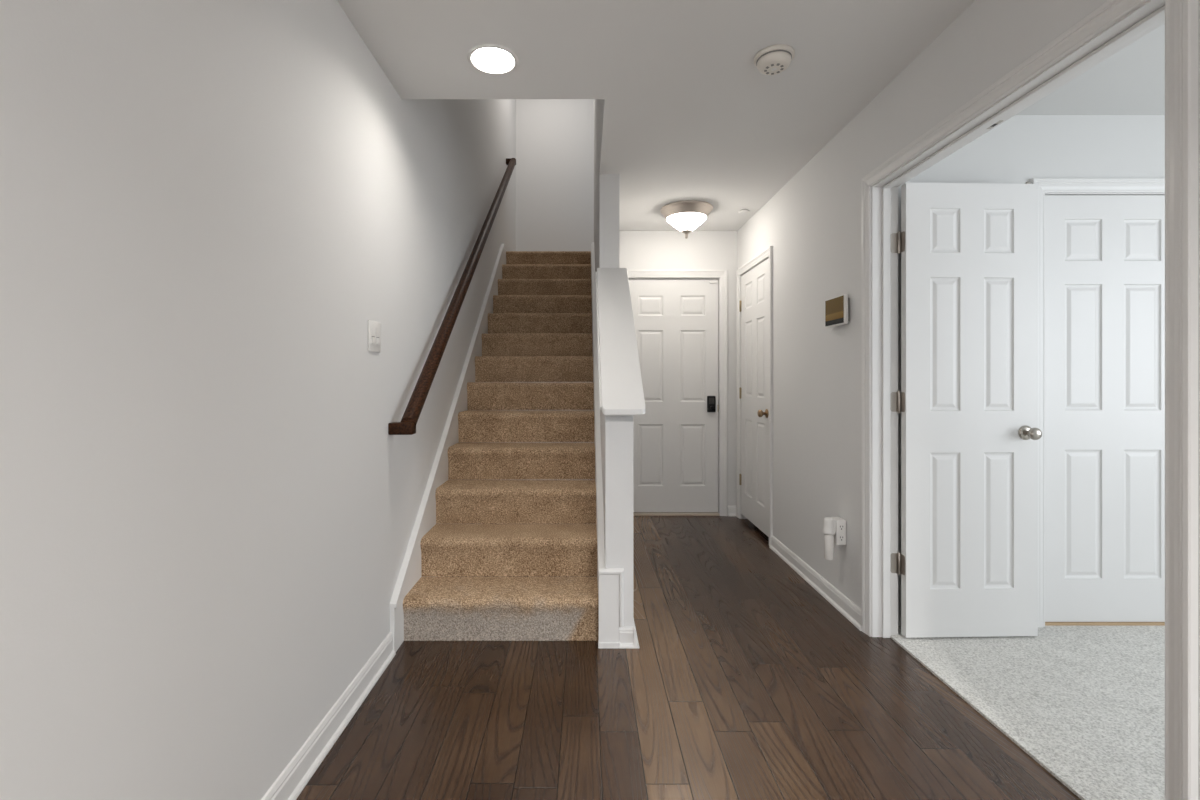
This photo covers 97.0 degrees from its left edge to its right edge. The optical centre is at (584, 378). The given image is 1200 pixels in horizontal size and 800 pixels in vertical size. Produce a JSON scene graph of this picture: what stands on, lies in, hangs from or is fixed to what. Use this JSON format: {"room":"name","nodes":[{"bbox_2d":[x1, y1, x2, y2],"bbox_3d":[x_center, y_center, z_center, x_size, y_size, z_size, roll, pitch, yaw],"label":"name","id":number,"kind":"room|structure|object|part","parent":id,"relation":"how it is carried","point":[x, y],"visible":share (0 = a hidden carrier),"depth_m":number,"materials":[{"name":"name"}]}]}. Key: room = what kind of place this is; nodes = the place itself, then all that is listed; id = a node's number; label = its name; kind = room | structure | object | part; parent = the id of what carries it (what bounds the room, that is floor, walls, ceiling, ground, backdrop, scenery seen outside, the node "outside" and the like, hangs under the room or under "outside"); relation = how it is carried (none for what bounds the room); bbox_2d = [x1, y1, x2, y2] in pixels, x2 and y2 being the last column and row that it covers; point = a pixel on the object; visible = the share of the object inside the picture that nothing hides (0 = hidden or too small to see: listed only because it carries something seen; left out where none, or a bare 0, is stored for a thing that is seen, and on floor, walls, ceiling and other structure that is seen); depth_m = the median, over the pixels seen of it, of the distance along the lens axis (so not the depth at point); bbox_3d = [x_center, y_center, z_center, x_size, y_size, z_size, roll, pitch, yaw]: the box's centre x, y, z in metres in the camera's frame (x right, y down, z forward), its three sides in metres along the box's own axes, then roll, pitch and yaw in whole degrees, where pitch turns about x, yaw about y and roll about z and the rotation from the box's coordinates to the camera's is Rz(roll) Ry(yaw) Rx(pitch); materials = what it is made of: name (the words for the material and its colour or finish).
{"room":"home hallway","nodes":[
{"label":"home hallway","id":0,"kind":"room"},
{"bbox_2d":[0,0,515,799],"bbox_3d":[-0.887,-1.265,1.740,0.115,5.120,9.480,0,0,0],"label":"wall","id":1,"kind":"structure","parent":0,"point":[209,505],"depth_m":1.18,"materials":[{"name":"white paint"}]},
{"bbox_2d":[261,632,395,799],"bbox_3d":[-0.818,1.127,-0.369,0.024,0.097,5.262,0,0,0],"label":"baseboard","id":2,"kind":"structure","parent":1,"relation":"attached to","point":[290,783],"depth_m":1.70,"materials":[{"name":"white paint"}]},
{"bbox_2d":[368,320,380,351],"bbox_3d":[-0.824,-0.165,2.085,0.012,0.120,0.116,0,0,0],"label":"light switch","id":3,"kind":"object","parent":1,"relation":"attached to","point":[374,328],"visible":1,"depth_m":2.08,"materials":[{"name":"white plastic"}]},
{"bbox_2d":[390,244,506,651],"bbox_3d":[-0.816,-0.082,3.878,0.028,2.514,3.241,0,0,0],"label":"trim","id":4,"kind":"structure","parent":1,"relation":"attached to","point":[410,571],"depth_m":2.91,"materials":[{"name":"white paint"}]},
{"bbox_2d":[388,158,515,434],"bbox_3d":[-0.778,-1.042,3.925,0.103,2.561,3.379,0,0,0],"label":"handrail","id":5,"kind":"object","parent":1,"relation":"attached to","point":[407,425],"visible":1,"depth_m":2.85,"materials":[{"name":"brown wood"}]},
{"bbox_2d":[516,99,593,250],"bbox_3d":[0.295,-2.469,6.420,2.250,2.712,0.120,0,0,0],"label":"wall","id":6,"kind":"structure","parent":0,"point":[555,137],"depth_m":6.36,"materials":[{"name":"white paint"}]},
{"bbox_2d":[594,99,603,244],"bbox_3d":[0.237,-2.560,3.897,2.135,2.530,3.184,0,0,0],"label":"wall","id":7,"kind":"structure","parent":0,"point":[598,103],"depth_m":3.82,"materials":[{"name":"white paint"}]},
{"bbox_2d":[594,174,632,625],"bbox_3d":[0.151,-0.045,3.912,0.123,2.440,3.154,0,0,0],"label":"wall","id":8,"kind":"structure","parent":0,"point":[616,431],"depth_m":2.33,"materials":[{"name":"white paint"}]},
{"bbox_2d":[591,242,604,640],"bbox_3d":[0.075,-0.082,3.917,0.030,2.514,3.163,0,0,0],"label":"trim","id":9,"kind":"structure","parent":8,"relation":"attached to","point":[597,431],"depth_m":3.03,"materials":[{"name":"white paint"}]},
{"bbox_2d":[598,568,623,647],"bbox_3d":[0.114,1.005,2.324,0.112,0.340,0.023,0,0,0],"label":"trim","id":10,"kind":"structure","parent":8,"relation":"attached to","point":[611,580],"depth_m":2.32,"materials":[{"name":"white paint"}]},
{"bbox_2d":[595,268,644,415],"bbox_3d":[0.167,-0.265,2.779,0.186,0.838,1.013,0,0,0],"label":"trim","id":11,"kind":"structure","parent":8,"relation":"attached to","point":[621,380],"depth_m":2.63,"materials":[{"name":"white paint"}]},
{"bbox_2d":[619,617,638,647],"bbox_3d":[0.194,1.133,3.430,0.087,0.085,2.239,0,0,0],"label":"baseboard","id":12,"kind":"structure","parent":8,"relation":"attached to","point":[628,638],"depth_m":2.32,"materials":[{"name":"white paint"}]},
{"bbox_2d":[619,231,736,505],"bbox_3d":[0.759,-0.045,4.610,1.092,2.440,0.120,0,0,0],"label":"wall","id":13,"kind":"structure","parent":0,"point":[638,250],"depth_m":4.55,"materials":[{"name":"white paint"}]},
{"bbox_2d":[628,279,717,511],"bbox_3d":[0.748,0.147,4.573,0.799,2.004,0.086,0,0,0],"label":"door","id":14,"kind":"structure","parent":13,"relation":"in","point":[675,441],"depth_m":4.57,"materials":[{"name":"white paint"}]},
{"bbox_2d":[627,270,727,515],"bbox_3d":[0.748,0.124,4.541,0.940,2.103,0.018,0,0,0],"label":"trim","id":15,"kind":"structure","parent":13,"relation":"attached to","point":[722,274],"depth_m":4.54,"materials":[{"name":"white paint"}]},
{"bbox_2d":[728,506,736,515],"bbox_3d":[0.759,1.133,4.538,1.092,0.085,0.024,0,0,0],"label":"baseboard","id":16,"kind":"structure","parent":13,"relation":"attached to","point":[732,510],"depth_m":4.54,"materials":[{"name":"white paint"}]},
{"bbox_2d":[296,516,1164,799],"bbox_3d":[1.827,1.230,0.835,5.545,0.130,7.670,0,0,0],"label":"floor","id":17,"kind":"structure","parent":0,"point":[742,681],"depth_m":1.89,"materials":[{"name":"brown wood"}]},
{"bbox_2d":[403,251,597,640],"bbox_3d":[-0.376,-0.069,4.044,0.872,2.488,3.367,0,0,0],"label":"staircase","id":18,"kind":"structure","parent":17,"relation":"on","point":[510,552],"depth_m":3.04,"materials":[{"name":"beige carpet"}]},
{"bbox_2d":[633,512,719,515],"bbox_3d":[0.748,1.166,4.603,0.805,0.018,0.135,0,0,0],"label":"threshold","id":19,"kind":"object","parent":17,"relation":"on","point":[634,513],"visible":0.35,"depth_m":4.54,"materials":[{"name":"beige wood"}]},
{"bbox_2d":[337,0,1164,230],"bbox_3d":[1.827,-1.337,0.835,5.545,0.195,7.670,0,0,0],"label":"ceiling","id":20,"kind":"structure","parent":0,"point":[689,113],"depth_m":2.20,"materials":[{"name":"white paint"}]},
{"bbox_2d":[467,44,518,74],"bbox_3d":[-0.365,-1.300,2.109,0.202,0.081,0.202,0,0,0],"label":"recessed light","id":21,"kind":"object","parent":20,"relation":"in","point":[492,59],"visible":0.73,"depth_m":2.16,"materials":[{"name":"white plastic"}]},
{"bbox_2d":[660,200,712,238],"bbox_3d":[0.757,-1.155,3.960,0.386,0.221,0.386,0,0,0],"label":"flush ceiling light","id":22,"kind":"object","parent":20,"relation":"attached to","point":[685,216],"visible":1,"depth_m":3.85,"materials":[{"name":"white glass"}]},
{"bbox_3d":[0.757,-1.149,3.960,0.294,0.109,0.294,0,0,0],"label":"lamp shade","id":23,"kind":"part","parent":22,"relation":"part of","materials":[{"name":"white glass"}]},
{"bbox_2d":[738,209,749,213],"bbox_3d":[1.200,-1.260,4.010,0.086,0.010,0.086,0,0,0],"label":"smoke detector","id":24,"kind":"object","parent":20,"relation":"attached to","point":[744,211],"visible":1,"depth_m":3.99,"materials":[{"name":"white paint"}]},
{"bbox_2d":[754,44,794,74],"bbox_3d":[0.742,-1.239,2.085,0.152,0.052,0.152,0,0,0],"label":"smoke detector","id":25,"kind":"object","parent":20,"relation":"attached to","point":[773,59],"visible":1,"depth_m":2.05,"materials":[{"name":"white plastic"}]},
{"bbox_2d":[737,0,1199,799],"bbox_3d":[1.363,-0.045,0.835,0.115,2.440,7.670,0,0,0],"label":"wall","id":26,"kind":"structure","parent":0,"point":[812,224],"depth_m":2.74,"materials":[{"name":"white paint"}]},
{"bbox_2d":[739,258,768,536],"bbox_3d":[1.292,0.137,4.109,0.101,1.985,0.713,0,0,0],"label":"door","id":27,"kind":"structure","parent":26,"relation":"in","point":[754,303],"depth_m":4.07,"materials":[{"name":"white paint"}]},
{"bbox_3d":[1.269,0.251,3.813,0.056,0.055,0.055,0,0,0],"label":"knob","id":28,"kind":"part","parent":27,"relation":"part of","materials":[{"name":"gold metal"}]},
{"bbox_2d":[737,246,772,545],"bbox_3d":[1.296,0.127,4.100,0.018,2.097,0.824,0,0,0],"label":"trim","id":29,"kind":"structure","parent":26,"relation":"attached to","point":[768,252],"depth_m":3.72,"materials":[{"name":"white paint"}]},
{"bbox_2d":[769,536,860,630],"bbox_3d":[1.293,1.133,3.081,0.024,0.085,1.218,0,0,0],"label":"baseboard","id":30,"kind":"structure","parent":26,"relation":"attached to","point":[845,606],"depth_m":2.91,"materials":[{"name":"white paint"}]},
{"bbox_2d":[825,294,848,327],"bbox_3d":[1.287,-0.341,2.707,0.035,0.146,0.208,0,0,0],"label":"control panel","id":31,"kind":"object","parent":26,"relation":"attached to","point":[837,308],"visible":1,"depth_m":2.67,"materials":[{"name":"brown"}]},
{"bbox_2d":[831,517,845,544],"bbox_3d":[1.276,0.768,2.679,0.046,0.124,0.074,0,0,0],"label":"plug adapter","id":32,"kind":"object","parent":26,"relation":"attached to","point":[840,534],"visible":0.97,"depth_m":2.64,"materials":[{"name":"white plastic"}]},
{"bbox_2d":[823,517,835,559],"bbox_3d":[1.224,0.801,2.664,0.058,0.207,0.058,0,0,0],"label":"air freshener","id":33,"kind":"object","parent":32,"relation":"attached to","point":[829,528],"visible":1,"depth_m":2.65,"materials":[{"name":"white plastic"}]},
{"bbox_2d":[838,524,844,530],"bbox_3d":[1.277,0.742,2.643,0.031,0.031,0.001,0,0,0],"label":"socket","id":34,"kind":"object","parent":32,"relation":"attached to","point":[841,527],"depth_m":2.64,"materials":[{"name":"grey plastic"}]},
{"bbox_2d":[838,535,844,541],"bbox_3d":[1.277,0.796,2.643,0.031,0.031,0.001,0,0,0],"label":"socket","id":35,"kind":"object","parent":32,"relation":"attached to","point":[841,538],"depth_m":2.64,"materials":[{"name":"grey plastic"}]},
{"bbox_2d":[891,181,1041,637],"bbox_3d":[1.724,0.133,2.364,0.670,2.045,0.112,0,0,-2],"label":"door","id":36,"kind":"structure","parent":26,"relation":"in","point":[967,400],"depth_m":2.38,"materials":[{"name":"white paint"}]},
{"bbox_3d":[1.976,0.243,2.343,0.055,0.055,0.056,0,0,-2],"label":"knob","id":37,"kind":"part","parent":36,"relation":"part of","materials":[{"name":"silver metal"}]},
{"bbox_2d":[987,120,1002,128],"bbox_3d":[1.402,-0.869,1.820,0.018,0.002,0.060,0,0,0],"label":"plate","id":38,"kind":"object","parent":26,"relation":"attached to","point":[1000,121],"visible":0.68,"depth_m":1.81,"materials":[{"name":"grey metal"}]},
{"bbox_2d":[872,0,1164,637],"bbox_3d":[1.363,0.143,1.802,0.115,2.063,1.256,0,0,0],"label":"trim","id":39,"kind":"structure","parent":26,"relation":"attached to","point":[1149,16],"depth_m":2.40,"materials":[{"name":"white paint"}]},
{"bbox_2d":[861,0,1197,799],"bbox_3d":[1.296,0.121,1.802,0.018,2.107,1.344,0,0,0],"label":"trim","id":40,"kind":"structure","parent":26,"relation":"attached to","point":[1181,16],"depth_m":1.17,"materials":[{"name":"white paint"}]},
{"bbox_2d":[898,115,1164,625],"bbox_3d":[3.010,-0.033,2.700,3.180,2.415,0.400,0,0,0],"label":"wall","id":41,"kind":"structure","parent":0,"point":[1022,148],"depth_m":2.50,"materials":[{"name":"white paint"}]},
{"bbox_2d":[1030,178,1164,626],"bbox_3d":[2.832,0.119,2.491,1.472,2.113,0.018,0,0,0],"label":"trim","id":42,"kind":"structure","parent":41,"relation":"attached to","point":[1045,185],"depth_m":2.49,"materials":[{"name":"white paint"}]},
{"bbox_2d":[1045,195,1164,621],"bbox_3d":[2.495,0.142,2.527,0.672,2.018,0.040,0,0,0],"label":"door","id":43,"kind":"structure","parent":41,"relation":"in","point":[1105,254],"depth_m":2.51,"materials":[{"name":"white paint"}]},
{"bbox_2d":[1045,622,1164,625],"bbox_3d":[2.832,1.159,2.517,1.337,0.013,0.026,0,0,0],"label":"trim","id":44,"kind":"structure","parent":41,"relation":"attached to","point":[1046,623],"depth_m":2.50,"materials":[{"name":"beige wood"}]},
{"bbox_2d":[1045,193,1164,194],"bbox_3d":[2.832,0.142,2.550,1.377,2.065,0.099,0,0,0],"label":"trim","id":45,"kind":"structure","parent":41,"relation":"attached to","point":[1045,193],"depth_m":2.51,"materials":[{"name":"white paint"}]}
]}

